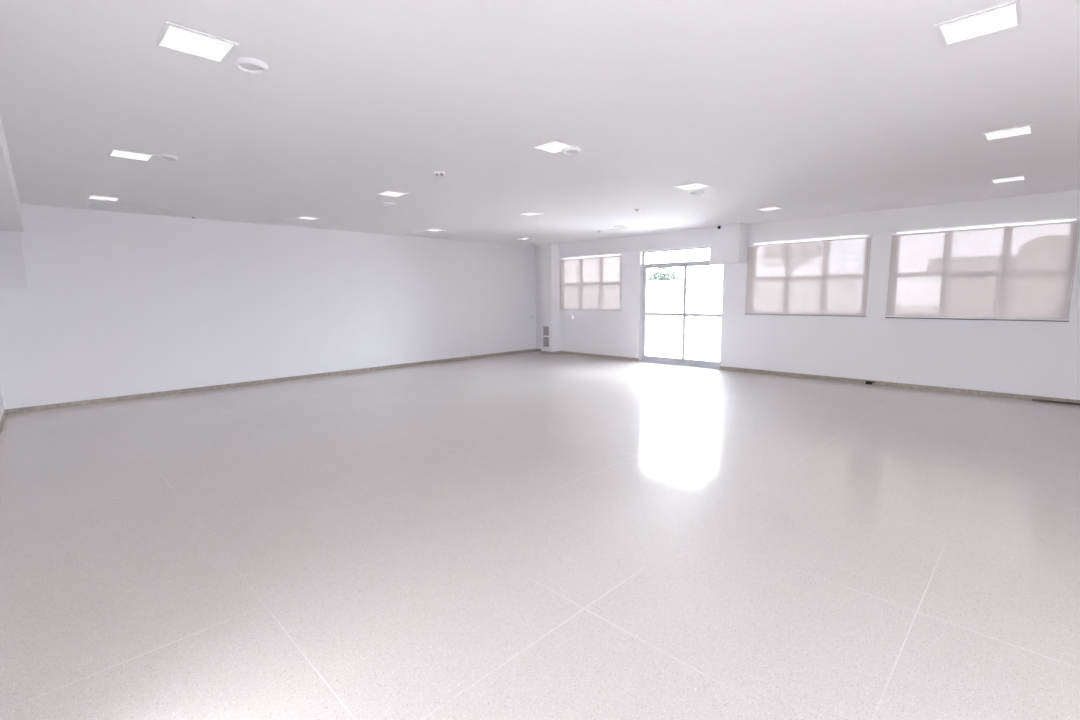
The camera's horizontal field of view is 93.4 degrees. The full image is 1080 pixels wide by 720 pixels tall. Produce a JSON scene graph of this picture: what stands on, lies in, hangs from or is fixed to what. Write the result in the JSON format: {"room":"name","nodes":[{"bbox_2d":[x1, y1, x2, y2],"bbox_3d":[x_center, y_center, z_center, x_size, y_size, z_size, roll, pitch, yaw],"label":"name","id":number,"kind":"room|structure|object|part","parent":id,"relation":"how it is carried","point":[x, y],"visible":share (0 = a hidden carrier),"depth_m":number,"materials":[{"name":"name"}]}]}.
{"room":"empty commercial room","nodes":[
{"label":"empty commercial room","id":0,"kind":"room"},
{"bbox_2d":[0,384,3,420],"bbox_3d":[-2.568,-0.075,1.785,0.200,2.800,13.562,-8,10,-44],"label":"wall","id":1,"kind":"structure","parent":0,"point":[1,397],"depth_m":6.60,"materials":[{"name":"white paint"}]},
{"bbox_2d":[0,410,5,433],"bbox_3d":[-2.474,1.271,2.030,0.014,0.066,13.544,-8,10,-44],"label":"baseboard","id":2,"kind":"structure","parent":1,"relation":"attached to","point":[4,412],"depth_m":6.33,"materials":[{"name":"beige stone"}]},
{"bbox_2d":[0,204,535,409],"bbox_3d":[-3.962,-1.126,10.077,0.200,2.800,11.204,7,10,44],"label":"wall","id":3,"kind":"structure","parent":0,"point":[113,304],"depth_m":8.63,"materials":[{"name":"white paint"}]},
{"bbox_2d":[0,231,27,287],"bbox_3d":[-7.091,-1.324,6.729,0.012,0.740,0.383,7,10,44],"label":"wall panel","id":4,"kind":"object","parent":3,"relation":"attached to","point":[12,264],"visible":1,"depth_m":6.78,"materials":[{"name":"grey paint"}]},
{"bbox_2d":[5,349,535,413],"bbox_3d":[-3.654,0.209,10.395,0.014,0.066,10.084,7,10,44],"label":"baseboard","id":5,"kind":"structure","parent":3,"relation":"attached to","point":[145,395],"depth_m":8.69,"materials":[{"name":"beige stone"}]},
{"bbox_2d":[0,351,1079,719],"bbox_3d":[0.934,0.930,5.455,13.956,0.200,11.204,7,10,44],"label":"floor","id":6,"kind":"structure","parent":0,"point":[533,535],"depth_m":3.09,"materials":[{"name":"tile"}]},
{"bbox_2d":[1032,399,1079,404],"bbox_3d":[7.156,0.590,6.719,0.039,0.032,0.952,-7,10,-42],"label":"cable","id":7,"kind":"object","parent":6,"relation":"on","point":[1032,399],"visible":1,"depth_m":6.88,"materials":[{"name":"rubber"}]},
{"bbox_2d":[0,0,1079,246],"bbox_3d":[0.903,-2.045,5.073,13.956,0.200,11.204,7,10,44],"label":"ceiling","id":8,"kind":"structure","parent":0,"point":[803,108],"depth_m":3.51,"materials":[{"name":"white paint"}]},
{"bbox_2d":[0,115,23,231],"bbox_3d":[-2.362,-1.310,1.849,0.420,0.370,13.565,-8,10,-44],"label":"beam","id":9,"kind":"structure","parent":8,"relation":"attached to","point":[10,208],"depth_m":4.61,"materials":[{"name":"white paint"}]},
{"bbox_2d":[87,195,120,201],"bbox_3d":[-5.545,-2.054,6.468,0.304,0.006,0.304,7,10,44],"label":"recessed light","id":10,"kind":"object","parent":8,"relation":"in","point":[95,197],"visible":1,"depth_m":6.47,"materials":[{"name":"white plastic"}]},
{"bbox_2d":[89,196,117,200],"bbox_3d":[-5.545,-2.055,6.468,0.268,0.002,0.268,7,10,44],"label":"diffuser","id":11,"kind":"object","parent":10,"relation":"attached to","point":[105,198],"depth_m":6.47,"materials":[{"name":"white plastic"}]},
{"bbox_2d":[85,201,171,213],"bbox_3d":[-5.795,-2.141,7.176,0.620,0.010,0.900,7,10,44],"label":"ceiling vent","id":12,"kind":"object","parent":8,"relation":"in","point":[91,204],"visible":1,"depth_m":7.12,"materials":[{"name":"white plastic"}]},
{"bbox_2d":[107,148,154,161],"bbox_3d":[-3.650,-1.827,4.543,0.304,0.006,0.304,7,10,44],"label":"recessed light","id":13,"kind":"object","parent":8,"relation":"in","point":[118,153],"visible":1,"depth_m":4.54,"materials":[{"name":"white plastic"}]},
{"bbox_2d":[110,150,151,160],"bbox_3d":[-3.650,-1.827,4.543,0.268,0.002,0.268,7,10,44],"label":"diffuser","id":14,"kind":"object","parent":13,"relation":"attached to","point":[125,154],"depth_m":4.54,"materials":[{"name":"white plastic"}]},
{"bbox_2d":[155,154,177,160],"bbox_3d":[-3.374,-1.827,4.601,0.168,0.025,0.168,7,10,44],"label":"ceiling fitting","id":15,"kind":"object","parent":8,"relation":"attached to","point":[165,157],"visible":1,"depth_m":4.58,"materials":[{"name":"white plastic"}]},
{"bbox_2d":[154,22,238,63],"bbox_3d":[-1.734,-1.593,2.570,0.304,0.006,0.304,7,10,44],"label":"recessed light","id":16,"kind":"object","parent":8,"relation":"in","point":[173,37],"visible":1,"depth_m":2.56,"materials":[{"name":"white plastic"}]},
{"bbox_2d":[233,57,267,73],"bbox_3d":[-1.586,-1.614,2.796,0.168,0.025,0.168,7,10,44],"label":"ceiling fitting","id":17,"kind":"object","parent":8,"relation":"attached to","point":[246,64],"visible":1,"depth_m":2.78,"materials":[{"name":"white plastic"}]},
{"bbox_2d":[265,218,338,226],"bbox_3d":[-4.068,-2.358,8.730,0.520,0.010,1.040,7,10,44],"label":"ceiling vent","id":18,"kind":"object","parent":8,"relation":"in","point":[276,220],"visible":1,"depth_m":8.70,"materials":[{"name":"white plastic"}]},
{"bbox_2d":[295,216,319,219],"bbox_3d":[-3.769,-2.304,8.267,0.304,0.006,0.304,7,10,44],"label":"recessed light","id":19,"kind":"object","parent":8,"relation":"in","point":[300,217],"visible":1,"depth_m":8.29,"materials":[{"name":"white plastic"}]},
{"bbox_2d":[298,217,317,219],"bbox_3d":[-3.769,-2.305,8.267,0.268,0.002,0.268,7,10,44],"label":"diffuser","id":20,"kind":"object","parent":19,"relation":"attached to","point":[306,218],"depth_m":8.30,"materials":[{"name":"white plastic"}]},
{"bbox_2d":[383,202,394,205],"bbox_3d":[-2.089,-2.154,7.045,0.168,0.025,0.168,7,10,44],"label":"ceiling fitting","id":21,"kind":"object","parent":8,"relation":"attached to","point":[385,203],"visible":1,"depth_m":7.00,"materials":[{"name":"white plastic"}]},
{"bbox_2d":[376,190,408,196],"bbox_3d":[-1.853,-2.080,6.378,0.304,0.006,0.304,7,10,44],"label":"recessed light","id":22,"kind":"object","parent":8,"relation":"in","point":[387,192],"visible":1,"depth_m":6.35,"materials":[{"name":"white plastic"}]},
{"bbox_2d":[380,191,404,196],"bbox_3d":[-1.853,-2.082,6.378,0.268,0.002,0.268,7,10,44],"label":"diffuser","id":23,"kind":"object","parent":22,"relation":"attached to","point":[385,193],"depth_m":6.35,"materials":[{"name":"white plastic"}]},
{"bbox_2d":[403,231,456,236],"bbox_3d":[-2.261,-2.610,10.547,0.500,0.010,1.050,7,10,44],"label":"ceiling vent","id":24,"kind":"object","parent":8,"relation":"in","point":[410,232],"visible":1,"depth_m":10.49,"materials":[{"name":"white plastic"}]},
{"bbox_2d":[424,229,444,231],"bbox_3d":[-2.064,-2.540,9.968,0.304,0.006,0.304,7,10,44],"label":"recessed light","id":25,"kind":"object","parent":8,"relation":"in","point":[433,230],"visible":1,"depth_m":9.99,"materials":[{"name":"white plastic"}]},
{"bbox_2d":[434,171,444,175],"bbox_3d":[-1.040,-1.924,5.268,0.100,0.051,0.079,-1,7,0],"label":"ceiling sensor","id":26,"kind":"object","parent":8,"relation":"attached to","point":[441,173],"visible":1,"depth_m":5.25,"materials":[{"name":"white plastic"}]},
{"bbox_2d":[518,212,541,215],"bbox_3d":[-0.148,-2.317,8.079,0.304,0.006,0.304,7,10,44],"label":"recessed light","id":27,"kind":"object","parent":8,"relation":"in","point":[526,213],"visible":1,"depth_m":8.09,"materials":[{"name":"white plastic"}]},
{"bbox_2d":[530,140,578,153],"bbox_3d":[0.126,-1.850,4.425,0.304,0.006,0.304,7,10,44],"label":"recessed light","id":28,"kind":"object","parent":8,"relation":"in","point":[554,146],"visible":0.98,"depth_m":4.41,"materials":[{"name":"white plastic"}]},
{"bbox_2d":[562,147,580,154],"bbox_3d":[0.278,-1.854,4.522,0.168,0.025,0.168,7,10,44],"label":"ceiling fitting","id":29,"kind":"object","parent":8,"relation":"attached to","point":[568,151],"visible":1,"depth_m":4.50,"materials":[{"name":"white plastic"}]},
{"bbox_2d":[610,225,628,228],"bbox_3d":[1.542,-2.550,9.766,0.304,0.006,0.304,7,10,44],"label":"recessed light","id":30,"kind":"object","parent":8,"relation":"in","point":[622,226],"visible":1,"depth_m":9.81,"materials":[{"name":"white plastic"}]},
{"bbox_2d":[675,183,709,189],"bbox_3d":[1.831,-2.086,6.126,0.304,0.006,0.304,7,10,44],"label":"recessed light","id":31,"kind":"object","parent":8,"relation":"in","point":[692,186],"visible":1,"depth_m":6.12,"materials":[{"name":"white plastic"}]},
{"bbox_2d":[679,184,706,189],"bbox_3d":[1.831,-2.087,6.126,0.268,0.002,0.268,7,10,44],"label":"diffuser","id":32,"kind":"object","parent":31,"relation":"attached to","point":[689,186],"depth_m":6.12,"materials":[{"name":"white plastic"}]},
{"bbox_2d":[690,191,703,195],"bbox_3d":[2.007,-2.126,6.500,0.168,0.025,0.168,7,10,44],"label":"ceiling fitting","id":33,"kind":"object","parent":8,"relation":"attached to","point":[696,193],"visible":1,"depth_m":6.45,"materials":[{"name":"white plastic"}]},
{"bbox_2d":[757,206,782,210],"bbox_3d":[3.522,-2.320,7.813,0.304,0.006,0.304,7,10,44],"label":"recessed light","id":34,"kind":"object","parent":8,"relation":"in","point":[774,207],"visible":1,"depth_m":7.78,"materials":[{"name":"white plastic"}]},
{"bbox_2d":[759,207,779,210],"bbox_3d":[3.522,-2.321,7.813,0.268,0.002,0.268,7,10,44],"label":"diffuser","id":35,"kind":"object","parent":34,"relation":"attached to","point":[767,208],"depth_m":7.79,"materials":[{"name":"white plastic"}]},
{"bbox_2d":[934,0,1022,46],"bbox_3d":[2.120,-1.618,2.459,0.304,0.006,0.304,7,10,44],"label":"recessed light","id":36,"kind":"object","parent":8,"relation":"in","point":[1006,16],"visible":1,"depth_m":2.45,"materials":[{"name":"white plastic"}]},
{"bbox_2d":[982,124,1033,140],"bbox_3d":[3.825,-1.854,4.160,0.304,0.006,0.304,7,10,44],"label":"recessed light","id":37,"kind":"object","parent":8,"relation":"in","point":[1028,129],"visible":1,"depth_m":4.15,"materials":[{"name":"white plastic"}]},
{"bbox_2d":[990,175,1026,183],"bbox_3d":[5.445,-2.096,5.917,0.304,0.006,0.304,7,10,44],"label":"recessed light","id":38,"kind":"object","parent":8,"relation":"in","point":[1016,178],"visible":1,"depth_m":5.91,"materials":[{"name":"white plastic"}]},
{"bbox_2d":[992,176,1024,182],"bbox_3d":[5.445,-2.097,5.917,0.268,0.002,0.268,7,10,44],"label":"diffuser","id":39,"kind":"object","parent":38,"relation":"attached to","point":[1017,178],"depth_m":5.91,"materials":[{"name":"white plastic"}]},
{"bbox_2d":[540,243,559,351],"bbox_3d":[0.270,-1.565,13.158,0.380,2.800,0.324,7,10,44],"label":"wall pillar","id":40,"kind":"structure","parent":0,"point":[549,253],"depth_m":13.02,"materials":[{"name":"white paint"}]},
{"bbox_2d":[543,337,548,346],"bbox_3d":[0.161,-0.467,13.180,0.195,0.250,0.014,7,10,44],"label":"wall grille","id":41,"kind":"object","parent":40,"relation":"attached to","point":[545,339],"visible":1,"depth_m":13.18,"materials":[{"name":"grey plastic"}]},
{"bbox_2d":[543,326,548,335],"bbox_3d":[0.158,-0.750,13.143,0.195,0.240,0.014,7,10,44],"label":"wall grille","id":42,"kind":"object","parent":40,"relation":"attached to","point":[545,328],"visible":1,"depth_m":13.14,"materials":[{"name":"grey plastic"}]},
{"bbox_2d":[535,217,1079,399],"bbox_3d":[4.746,-1.087,9.083,13.556,2.800,0.160,7,10,44],"label":"wall","id":43,"kind":"structure","parent":0,"point":[1034,358],"depth_m":8.28,"materials":[{"name":"white paint"}]},
{"bbox_2d":[559,254,622,310],"bbox_3d":[1.186,-1.857,12.394,1.952,1.294,0.050,7,10,44],"label":"roller blind","id":44,"kind":"object","parent":43,"relation":"attached to","point":[590,283],"visible":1,"depth_m":12.34,"materials":[{"name":"white fabric"}]},
{"bbox_2d":[566,254,620,258],"bbox_3d":[1.237,-1.873,12.451,1.860,1.292,0.105,7,10,44],"label":"window","id":45,"kind":"structure","parent":43,"relation":"in","point":[618,254],"depth_m":12.29,"materials":[{"name":"white glass"}]},
{"bbox_2d":[639,247,723,368],"bbox_3d":[2.992,-1.121,10.843,1.945,2.455,0.170,7,10,44],"label":"door","id":46,"kind":"structure","parent":43,"relation":"in","point":[655,359],"depth_m":10.91,"materials":[{"name":"white metal"}]},
{"bbox_2d":[709,223,747,264],"bbox_3d":[3.593,-2.199,9.707,0.570,0.730,0.369,7,10,44],"label":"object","id":47,"kind":"structure","parent":43,"relation":"attached to","point":[728,244],"depth_m":9.55,"materials":[{"name":"white paint"}]},
{"bbox_2d":[535,190,1079,259],"bbox_3d":[3.571,-2.424,9.948,10.456,0.345,0.018,7,10,44],"label":"beam","id":48,"kind":"structure","parent":43,"relation":"attached to","point":[1064,204],"depth_m":8.15,"materials":[{"name":"white paint"}]},
{"bbox_2d":[536,349,1079,402],"bbox_3d":[4.589,0.294,9.077,13.542,0.066,0.338,7,10,44],"label":"baseboard","id":49,"kind":"structure","parent":43,"relation":"attached to","point":[904,385],"depth_m":8.35,"materials":[{"name":"beige stone"}]},
{"bbox_2d":[745,235,872,316],"bbox_3d":[4.640,-1.442,8.990,2.027,1.319,0.050,7,10,44],"label":"window","id":50,"kind":"structure","parent":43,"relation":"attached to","point":[829,277],"depth_m":8.91,"materials":[{"name":"white plastic"}]},
{"bbox_2d":[754,235,867,244],"bbox_3d":[4.707,-1.464,9.030,1.860,1.302,0.105,7,10,44],"label":"window","id":51,"kind":"structure","parent":43,"relation":"in","point":[866,235],"depth_m":8.87,"materials":[{"name":"white glass"}]},
{"bbox_2d":[885,220,1079,321],"bbox_3d":[6.274,-1.249,7.379,2.072,1.326,0.050,7,10,44],"label":"window","id":52,"kind":"structure","parent":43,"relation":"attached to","point":[1026,272],"depth_m":7.28,"materials":[{"name":"white plastic"}]},
{"bbox_3d":[6.975,-1.297,6.641,0.005,1.016,0.011,7,10,44],"label":"bead chain","id":53,"kind":"part","parent":52,"relation":"part of","materials":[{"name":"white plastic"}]},
{"bbox_2d":[897,220,1075,233],"bbox_3d":[6.332,-1.275,7.428,1.950,1.302,0.105,7,10,44],"label":"window","id":54,"kind":"structure","parent":43,"relation":"in","point":[1063,220],"depth_m":7.25,"materials":[{"name":"white glass"}]},
{"bbox_2d":[1075,272,1079,306],"bbox_3d":[7.037,-1.262,6.613,0.028,1.130,0.049,7,10,44],"label":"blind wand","id":55,"kind":"object","parent":43,"relation":"hanging from","point":[1079,272],"visible":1,"depth_m":6.65,"materials":[{"name":"white plastic"}]},
{"label":"outside","id":56,"kind":"structure","parent":0,"visible":0},
{"bbox_2d":[645,316,720,361],"bbox_3d":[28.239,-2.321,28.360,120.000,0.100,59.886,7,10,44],"label":"ground","id":57,"kind":"structure","parent":56,"point":[663,334],"depth_m":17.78,"materials":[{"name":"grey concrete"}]},
{"bbox_2d":[647,268,679,280],"bbox_3d":[9.904,-5.730,41.251,2.782,3.756,2.800,7,10,44],"label":"leafy tree","id":58,"kind":"object","parent":57,"relation":"on","point":[660,274],"visible":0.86,"depth_m":40.38,"materials":[{"name":"green plant"}]},
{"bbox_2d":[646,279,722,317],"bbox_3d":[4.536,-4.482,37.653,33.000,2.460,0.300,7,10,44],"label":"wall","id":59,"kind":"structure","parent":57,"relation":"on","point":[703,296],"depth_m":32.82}
]}

